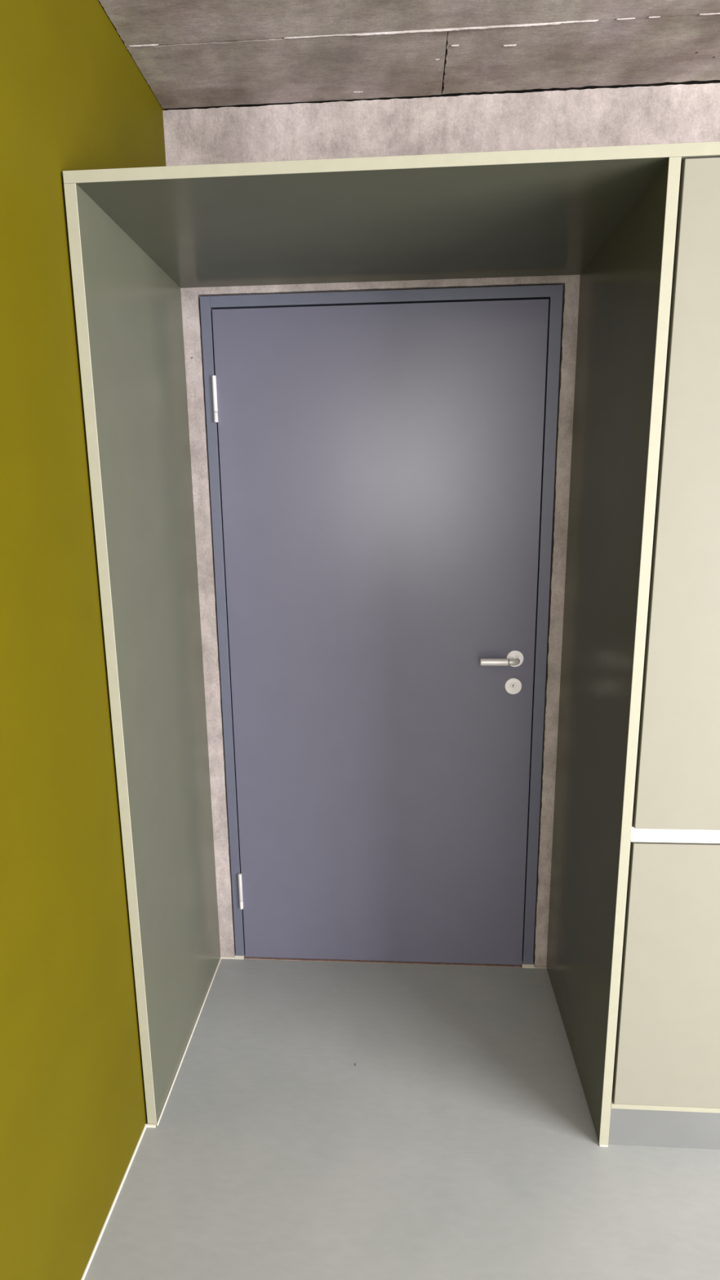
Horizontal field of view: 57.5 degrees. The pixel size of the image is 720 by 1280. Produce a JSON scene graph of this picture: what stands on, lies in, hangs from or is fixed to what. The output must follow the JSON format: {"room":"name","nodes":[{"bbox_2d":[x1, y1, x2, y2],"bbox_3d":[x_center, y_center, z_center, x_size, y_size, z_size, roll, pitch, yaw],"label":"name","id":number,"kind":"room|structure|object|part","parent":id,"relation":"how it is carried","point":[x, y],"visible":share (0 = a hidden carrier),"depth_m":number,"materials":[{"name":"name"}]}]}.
{"room":"office room","nodes":[
{"label":"office room","id":0,"kind":"room"},
{"bbox_2d":[0,0,165,1279],"bbox_3d":[-0.770,0.318,-0.433,0.200,2.597,5.633,0,11,3],"label":"wall","id":1,"kind":"structure","parent":0,"point":[73,96],"depth_m":1.21,"materials":[{"name":"yellow paint"}]},
{"bbox_2d":[80,1125,146,1279],"bbox_3d":[-0.676,1.662,-0.548,0.008,0.004,4.496,0,11,3],"label":"trim","id":2,"kind":"structure","parent":1,"relation":"attached to","point":[144,1126],"depth_m":1.46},
{"bbox_2d":[84,958,719,1279],"bbox_3d":[1.445,1.651,-0.303,4.605,0.120,5.633,0,11,3],"label":"floor","id":3,"kind":"structure","parent":0,"point":[319,1120],"depth_m":1.57,"materials":[{"name":"grey concrete"}]},
{"bbox_2d":[62,141,719,1145],"bbox_3d":[0.458,0.107,1.697,1.980,2.152,0.632,0,11,3],"label":"door surround","id":4,"kind":"object","parent":3,"relation":"on","point":[606,215],"visible":1,"depth_m":1.54,"materials":[{"name":"grey wood"}]},
{"bbox_3d":[-0.519,0.107,1.758,0.022,2.152,0.630,0,11,3],"label":"panel","id":5,"kind":"part","parent":4,"relation":"part of","materials":[{"name":"grey wood"}]},
{"bbox_2d":[144,957,221,1128],"bbox_3d":[-0.507,1.162,1.962,0.033,0.005,0.640,0,11,3],"label":"trim","id":6,"kind":"structure","parent":4,"relation":"attached to","point":[148,1125],"depth_m":1.84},
{"bbox_3d":[0.028,-0.938,1.517,1.113,0.020,0.630,0,11,3],"label":"panel","id":7,"kind":"part","parent":4,"relation":"part of","materials":[{"name":"grey wood"}]},
{"bbox_2d":[200,284,563,964],"bbox_3d":[0.065,0.057,2.054,1.015,2.113,0.161,0,11,3],"label":"door","id":8,"kind":"structure","parent":4,"relation":"attached to","point":[382,463],"depth_m":2.00,"materials":[{"name":"blue"}]},
{"bbox_3d":[0.402,0.067,1.965,0.083,0.023,0.023,0,11,3],"label":"lever","id":9,"kind":"part","parent":8,"relation":"part of","materials":[{"name":"silver metal"}]},
{"bbox_3d":[0.597,0.108,1.690,0.019,2.152,0.630,0,11,3],"label":"panel","id":10,"kind":"part","parent":4,"relation":"part of","materials":[{"name":"grey wood"}]},
{"bbox_2d":[608,155,719,1149],"bbox_3d":[1.027,0.108,1.662,0.840,2.152,0.631,0,11,3],"label":"tall cabinet","id":11,"kind":"object","parent":3,"relation":"on","point":[666,1084],"visible":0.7,"depth_m":1.39,"materials":[{"name":"beige"}]},
{"bbox_3d":[1.007,0.774,1.483,0.810,0.675,0.019,0,11,3],"label":"door","id":12,"kind":"part","parent":11,"relation":"part of","materials":[{"name":"beige paint"}]},
{"bbox_3d":[1.001,0.424,1.416,0.820,0.030,0.024,0,11,3],"label":"grip rail","id":13,"kind":"part","parent":11,"relation":"part of","materials":[{"name":"silver metal"}]},
{"bbox_3d":[0.995,-0.227,1.284,0.810,1.298,0.019,0,11,3],"label":"door","id":14,"kind":"part","parent":11,"relation":"part of","materials":[{"name":"beige paint"}]},
{"bbox_2d":[98,0,719,110],"bbox_3d":[1.412,-1.042,-0.837,4.605,0.204,5.633,0,11,3],"label":"ceiling","id":15,"kind":"structure","parent":0,"point":[191,54],"depth_m":1.55,"materials":[{"name":"concrete"}]},
{"bbox_2d":[162,83,719,966],"bbox_3d":[1.586,-0.187,2.005,4.205,2.585,0.220,0,11,3],"label":"wall","id":16,"kind":"structure","parent":0,"point":[680,113],"depth_m":1.78,"materials":[{"name":"concrete"}]},
{"bbox_2d":[220,953,244,959],"bbox_3d":[-0.442,1.095,2.284,0.083,0.010,0.036,0,11,3],"label":"trim","id":17,"kind":"structure","parent":16,"relation":"attached to","point":[236,957],"depth_m":2.27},
{"bbox_2d":[244,955,522,967],"bbox_3d":[0.075,1.097,2.264,0.952,0.003,0.054,0,11,3],"label":"trim","id":18,"kind":"structure","parent":16,"relation":"attached to","point":[245,957],"depth_m":2.24,"materials":[{"name":"brown wood"}]},
{"bbox_2d":[521,960,534,968],"bbox_3d":[0.568,1.095,2.222,0.040,0.009,0.037,0,11,3],"label":"trim","id":19,"kind":"structure","parent":16,"relation":"attached to","point":[524,966],"depth_m":2.21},
{"bbox_2d":[534,965,546,968],"bbox_3d":[0.607,1.100,2.207,0.040,0.004,0.009,0,11,3],"label":"trim","id":20,"kind":"structure","parent":16,"relation":"attached to","point":[535,966],"depth_m":2.20,"materials":[{"name":"concrete"}]}
]}

